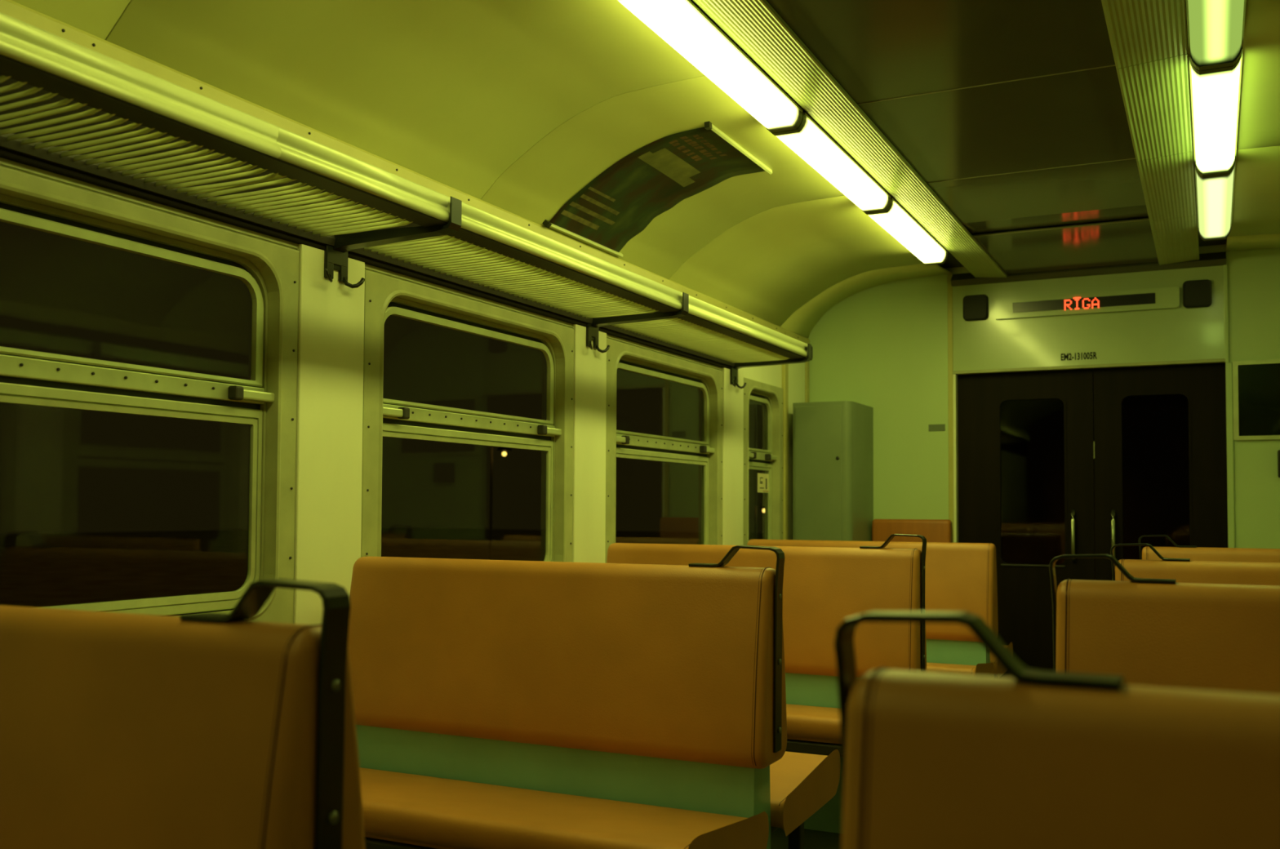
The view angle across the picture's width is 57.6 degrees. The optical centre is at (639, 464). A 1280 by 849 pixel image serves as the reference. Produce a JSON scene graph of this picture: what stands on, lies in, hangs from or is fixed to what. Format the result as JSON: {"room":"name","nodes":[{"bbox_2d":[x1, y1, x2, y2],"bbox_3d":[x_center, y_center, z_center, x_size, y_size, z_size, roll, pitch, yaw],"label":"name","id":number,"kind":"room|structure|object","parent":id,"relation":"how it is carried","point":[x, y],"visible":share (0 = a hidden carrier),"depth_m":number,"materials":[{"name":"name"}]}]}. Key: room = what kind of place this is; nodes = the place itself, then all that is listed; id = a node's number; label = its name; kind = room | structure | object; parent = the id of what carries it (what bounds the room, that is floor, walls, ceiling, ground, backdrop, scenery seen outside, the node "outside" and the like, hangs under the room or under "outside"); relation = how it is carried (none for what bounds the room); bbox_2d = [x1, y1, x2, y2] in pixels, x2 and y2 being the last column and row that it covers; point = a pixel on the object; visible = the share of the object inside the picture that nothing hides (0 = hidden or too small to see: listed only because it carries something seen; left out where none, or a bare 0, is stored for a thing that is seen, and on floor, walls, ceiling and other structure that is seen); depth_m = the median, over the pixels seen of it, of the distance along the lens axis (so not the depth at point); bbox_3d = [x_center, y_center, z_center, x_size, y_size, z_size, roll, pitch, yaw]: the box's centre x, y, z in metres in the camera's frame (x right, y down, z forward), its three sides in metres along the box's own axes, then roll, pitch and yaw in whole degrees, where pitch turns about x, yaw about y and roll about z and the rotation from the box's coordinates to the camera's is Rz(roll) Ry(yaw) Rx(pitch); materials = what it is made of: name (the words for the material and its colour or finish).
{"room":"transit interior","nodes":[
{"label":"transit interior","id":0,"kind":"room"},
{"bbox_2d":[0,8,808,624],"bbox_3d":[-1.093,0.102,3.157,0.112,2.420,9.703,-1,-2,26],"label":"wall","id":1,"kind":"structure","parent":0,"point":[330,407],"depth_m":3.47,"materials":[{"name":"laminate"}]},
{"bbox_2d":[0,166,299,623],"bbox_3d":[-1.289,-0.069,2.729,0.066,1.128,1.307,-1,-2,26],"label":"window","id":2,"kind":"structure","parent":1,"relation":"in","point":[267,402],"depth_m":3.03,"materials":[{"name":"paint"}]},
{"bbox_2d":[0,0,809,343],"bbox_3d":[-1.050,-0.938,3.170,0.023,0.085,9.690,-1,-2,26],"label":"luggage rack rail","id":3,"kind":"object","parent":1,"relation":"attached to","point":[12,9],"depth_m":3.35,"materials":[{"name":"metal"}]},
{"bbox_2d":[0,12,813,388],"bbox_3d":[-0.501,-0.623,3.785,0.438,0.222,5.601,-1,-2,26],"label":"luggage rack","id":4,"kind":"object","parent":1,"relation":"attached to","point":[522,265],"visible":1,"depth_m":3.03,"materials":[{"name":"metal"}]},
{"bbox_2d":[360,270,573,561],"bbox_3d":[-0.585,-0.012,4.160,0.066,1.128,1.305,-1,-2,26],"label":"window","id":5,"kind":"structure","parent":1,"relation":"in","point":[384,296],"depth_m":4.11,"materials":[{"name":"paint"}]},
{"bbox_2d":[604,338,722,563],"bbox_3d":[0.121,0.045,5.593,0.066,1.128,1.326,-1,-2,26],"label":"window","id":6,"kind":"structure","parent":1,"relation":"in","point":[708,453],"depth_m":5.65,"materials":[{"name":"paint"}]},
{"bbox_2d":[742,377,782,545],"bbox_3d":[0.693,0.091,6.755,0.066,1.128,0.669,-1,-2,26],"label":"window","id":7,"kind":"structure","parent":1,"relation":"in","point":[771,460],"depth_m":6.96,"materials":[{"name":"paint"}]},
{"bbox_2d":[757,473,768,493],"bbox_3d":[0.729,0.110,6.875,0.002,0.112,0.190,-1,-2,26],"label":"window sticker","id":8,"kind":"object","parent":7,"relation":"attached to","point":[762,478],"visible":1,"depth_m":6.88,"materials":[{"name":"paper"}]},
{"bbox_2d":[11,0,1279,337],"bbox_3d":[0.456,-1.202,2.474,3.428,0.490,9.753,-1,-2,26],"label":"ceiling","id":9,"kind":"structure","parent":0,"point":[1023,136],"depth_m":3.89,"materials":[{"name":"laminate"}]},
{"bbox_2d":[542,121,772,257],"bbox_3d":[0.083,-1.068,4.660,0.706,0.312,0.677,-1,-2,26],"label":"poster","id":10,"kind":"object","parent":9,"relation":"attached to","point":[619,204],"visible":1,"depth_m":4.66,"materials":[{"name":"paper"}]},
{"bbox_2d":[560,186,619,230],"bbox_3d":[-0.171,-1.017,4.674,0.130,0.092,0.359,-1,-2,26],"label":"print","id":11,"kind":"object","parent":10,"relation":"attached to","point":[593,208],"depth_m":4.65},
{"bbox_2d":[638,134,727,186],"bbox_3d":[0.197,-1.187,4.568,0.252,0.062,0.440,-1,-2,26],"label":"print","id":12,"kind":"object","parent":10,"relation":"attached to","point":[682,160],"depth_m":4.55},
{"bbox_2d":[617,0,803,133],"bbox_3d":[0.236,-1.236,3.577,0.148,0.062,1.243,-1,-2,26],"label":"ceiling lamp","id":13,"kind":"object","parent":9,"relation":"attached to","point":[681,24],"visible":1,"depth_m":3.51,"materials":[{"name":"plastic"}]},
{"bbox_2d":[770,112,891,213],"bbox_3d":[0.788,-1.192,4.698,0.148,0.062,1.243,-1,-2,26],"label":"ceiling lamp","id":14,"kind":"object","parent":9,"relation":"attached to","point":[809,140],"visible":0.84,"depth_m":4.59,"materials":[{"name":"plastic"}]},
{"bbox_2d":[865,197,947,265],"bbox_3d":[1.340,-1.147,5.819,0.148,0.062,1.243,-1,-2,26],"label":"ceiling lamp","id":15,"kind":"object","parent":9,"relation":"attached to","point":[895,220],"visible":0.84,"depth_m":5.73,"materials":[{"name":"plastic"}]},
{"bbox_2d":[1194,159,1235,240],"bbox_3d":[2.574,-1.164,5.212,0.148,0.062,1.243,-1,-2,26],"label":"ceiling lamp","id":16,"kind":"object","parent":9,"relation":"attached to","point":[1214,193],"visible":0.93,"depth_m":5.13,"materials":[{"name":"plastic"}]},
{"bbox_2d":[1188,46,1243,176],"bbox_3d":[2.022,-1.208,4.091,0.148,0.062,1.243,-1,-2,26],"label":"ceiling lamp","id":17,"kind":"object","parent":9,"relation":"attached to","point":[1215,92],"visible":0.92,"depth_m":3.99,"materials":[{"name":"plastic"}]},
{"bbox_2d":[1186,0,1246,71],"bbox_3d":[1.470,-1.253,2.970,0.148,0.062,1.243,-1,-2,26],"label":"ceiling lamp","id":18,"kind":"object","parent":9,"relation":"attached to","point":[1215,28],"visible":1,"depth_m":3.28,"materials":[{"name":"plastic"}]},
{"bbox_2d":[770,827,841,848],"bbox_3d":[0.786,1.349,3.074,3.528,0.060,11.303,-1,-2,26],"label":"floor","id":19,"kind":"structure","parent":0,"point":[813,839],"depth_m":4.21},
{"bbox_2d":[0,578,364,848],"bbox_3d":[-0.949,0.704,1.671,1.300,1.108,1.091,-1,-2,26],"label":"seat","id":20,"kind":"object","parent":19,"relation":"on","point":[206,730],"visible":1,"depth_m":1.44,"materials":[{"name":"orange leather"}]},
{"bbox_2d":[347,544,840,848],"bbox_3d":[-0.238,0.761,3.115,1.300,1.108,1.091,-1,-2,26],"label":"seat","id":21,"kind":"object","parent":19,"relation":"on","point":[498,704],"visible":0.87,"depth_m":2.96,"materials":[{"name":"orange leather"}]},
{"bbox_2d":[359,767,768,848],"bbox_3d":[-0.377,0.851,2.847,1.285,0.138,0.494,-1,-2,26],"label":"seat cushion","id":22,"kind":"object","parent":21,"relation":"on","point":[403,807],"depth_m":2.76,"materials":[{"name":"orange leather"}]},
{"bbox_2d":[769,749,840,835],"bbox_3d":[-0.114,0.872,3.382,1.285,0.138,0.494,-1,-2,26],"label":"seat cushion","id":23,"kind":"object","parent":21,"relation":"on","point":[801,784],"depth_m":3.10,"materials":[{"name":"orange leather"}]},
{"bbox_2d":[606,533,926,833],"bbox_3d":[0.462,0.818,4.536,1.300,1.108,1.091,-1,-2,26],"label":"seat","id":24,"kind":"object","parent":19,"relation":"on","point":[823,587],"visible":0.3,"depth_m":4.33,"materials":[{"name":"orange leather"}]},
{"bbox_2d":[786,703,840,743],"bbox_3d":[0.323,0.907,4.268,1.285,0.138,0.494,-1,-2,26],"label":"seat cushion","id":25,"kind":"object","parent":24,"relation":"on","point":[806,723],"depth_m":3.92,"materials":[{"name":"orange leather"}]},
{"bbox_2d":[792,400,873,541],"bbox_3d":[1.188,0.553,7.140,0.361,1.838,0.513,-1,-2,26],"label":"locker","id":26,"kind":"object","parent":19,"relation":"on","point":[833,442],"visible":0.48,"depth_m":6.95,"materials":[{"name":"metal"}]},
{"bbox_2d":[746,538,1013,675],"bbox_3d":[1.163,0.921,5.977,1.285,1.056,1.091,-1,-2,26],"label":"seat","id":27,"kind":"object","parent":19,"relation":"on","point":[959,576],"visible":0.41,"depth_m":5.72,"materials":[{"name":"orange leather"}]},
{"bbox_2d":[926,662,994,675],"bbox_3d":[1.031,0.984,5.707,1.285,0.138,0.494,-1,-2,26],"label":"seat cushion","id":28,"kind":"object","parent":27,"relation":"on","point":[965,668],"depth_m":5.34,"materials":[{"name":"orange leather"}]},
{"bbox_2d":[990,642,1013,675],"bbox_3d":[1.294,1.005,6.242,1.285,0.138,0.494,-1,-2,26],"label":"seat cushion","id":29,"kind":"object","parent":27,"relation":"on","point":[998,670],"depth_m":5.81,"materials":[{"name":"brown leather"}]},
{"bbox_2d":[871,519,951,542],"bbox_3d":[1.581,0.898,6.946,0.480,1.138,0.435,-1,-2,26],"label":"seat","id":30,"kind":"object","parent":19,"relation":"on","point":[933,530],"visible":0.16,"depth_m":7.09,"materials":[{"name":"brown leather"}]},
{"bbox_2d":[834,610,1279,848],"bbox_3d":[0.734,0.679,0.783,1.230,1.108,1.091,-1,-2,26],"label":"seat","id":31,"kind":"object","parent":19,"relation":"on","point":[1030,758],"visible":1,"depth_m":0.95,"materials":[{"name":"orange leather"}]},
{"bbox_2d":[1048,554,1279,694],"bbox_3d":[1.416,0.734,2.168,1.230,1.108,1.091,-1,-2,26],"label":"seat","id":32,"kind":"object","parent":19,"relation":"on","point":[1163,633],"visible":0.44,"depth_m":2.30,"materials":[{"name":"orange leather"}]},
{"bbox_2d":[1110,542,1279,585],"bbox_3d":[2.131,0.809,3.620,1.230,1.108,1.091,-1,-2,26],"label":"seat","id":33,"kind":"object","parent":19,"relation":"on","point":[1182,570],"visible":0.16,"depth_m":3.75,"materials":[{"name":"orange leather"}]},
{"bbox_2d":[1137,534,1279,562],"bbox_3d":[2.848,0.869,5.077,1.230,1.108,1.091,-1,-2,26],"label":"seat","id":34,"kind":"object","parent":19,"relation":"on","point":[1193,553],"visible":0.2,"depth_m":5.20,"materials":[{"name":"orange leather"}]},
{"bbox_2d":[807,244,1279,548],"bbox_3d":[2.591,0.095,6.779,3.528,2.740,0.076,-1,-2,26],"label":"wall","id":35,"kind":"structure","parent":0,"point":[900,348],"depth_m":7.00,"materials":[{"name":"paint"}]},
{"bbox_2d":[928,423,945,431],"bbox_3d":[1.822,-0.225,7.143,0.100,0.042,0.004,-1,-2,26],"label":"wall label","id":36,"kind":"object","parent":35,"relation":"attached to","point":[931,427],"visible":1,"depth_m":7.14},
{"bbox_2d":[963,294,988,320],"bbox_3d":[2.031,-0.948,7.045,0.146,0.152,0.028,-1,-2,26],"label":"loudspeaker","id":37,"kind":"object","parent":35,"relation":"attached to","point":[975,307],"visible":1,"depth_m":7.03,"materials":[{"name":"black plastic"}]},
{"bbox_2d":[957,368,1095,676],"bbox_3d":[2.289,0.453,6.933,0.778,2.014,0.082,-1,-2,26],"label":"door","id":38,"kind":"structure","parent":35,"relation":"in","point":[1025,440],"depth_m":6.94,"materials":[{"name":"black metal"}]},
{"bbox_2d":[1061,351,1097,360],"bbox_3d":[2.559,-0.630,6.787,0.198,0.043,0.001,-1,-2,26],"label":"number lettering","id":39,"kind":"object","parent":35,"relation":"attached to","point":[1065,357],"visible":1,"depth_m":6.79,"materials":[{"name":"black paint"}]},
{"bbox_2d":[993,286,1179,319],"bbox_3d":[2.580,-0.935,6.770,1.013,0.118,0.034,-1,-2,26],"label":"destination display","id":40,"kind":"object","parent":35,"relation":"attached to","point":[1162,298],"visible":1,"depth_m":6.75,"materials":[{"name":"plastic"}]},
{"bbox_2d":[951,251,1226,286],"bbox_3d":[2.582,-1.135,6.794,1.500,0.080,0.065,-1,-2,26],"label":"trim","id":41,"kind":"structure","parent":35,"relation":"attached to","point":[1215,259],"depth_m":6.74,"materials":[{"name":"metal"}]},
{"bbox_2d":[1093,363,1227,580],"bbox_3d":[2.950,0.444,6.608,0.693,2.014,0.082,-1,-2,26],"label":"door","id":42,"kind":"structure","parent":35,"relation":"in","point":[1160,439],"depth_m":6.64,"materials":[{"name":"black metal"}]},
{"bbox_2d":[1182,279,1212,308],"bbox_3d":[3.117,-0.954,6.510,0.146,0.152,0.028,-1,-2,26],"label":"loudspeaker","id":43,"kind":"object","parent":35,"relation":"attached to","point":[1196,293],"visible":1,"depth_m":6.50,"materials":[{"name":"black plastic"}]},
{"bbox_2d":[1232,359,1279,439],"bbox_3d":[3.601,-0.355,6.263,0.732,0.436,0.022,-1,-2,26],"label":"frame","id":44,"kind":"object","parent":35,"relation":"attached to","point":[1255,383],"visible":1,"depth_m":6.38,"materials":[{"name":"metal"}]},
{"bbox_2d":[1277,449,1279,477],"bbox_3d":[3.528,-0.004,6.262,0.170,0.150,0.062,-1,-2,26],"label":"switch box","id":45,"kind":"object","parent":35,"relation":"attached to","point":[1278,451],"visible":1,"depth_m":6.28,"materials":[{"name":"black metal"}]},
{"bbox_2d":[957,362,1225,570],"bbox_3d":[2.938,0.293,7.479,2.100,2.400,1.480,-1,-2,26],"label":"door frame","id":46,"kind":"structure","parent":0,"point":[1220,362],"depth_m":8.14,"materials":[{"name":"black metal"}]},
{"label":"outside","id":47,"kind":"structure","parent":0,"visible":0},
{"bbox_2d":[0,527,764,607],"bbox_3d":[-24.143,4.533,56.317,88.100,0.200,140.000,-1,-2,26],"label":"ground","id":48,"kind":"structure","parent":47,"point":[37,570],"depth_m":57.39,"materials":[{"name":"black"}]},
{"bbox_2d":[488,446,511,559],"bbox_3d":[-3.238,1.470,26.775,0.520,3.925,0.240,-1,-2,26],"label":"street lamp","id":49,"kind":"object","parent":48,"relation":"on","point":[504,453],"visible":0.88,"depth_m":26.86,"materials":[{"name":"metal"}]},
{"bbox_2d":[755,504,764,539],"bbox_3d":[4.702,2.848,45.151,0.520,2.617,0.240,-1,-2,26],"label":"street lamp","id":50,"kind":"object","parent":48,"relation":"on","point":[762,506],"visible":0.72,"depth_m":45.24,"materials":[{"name":"paint"}]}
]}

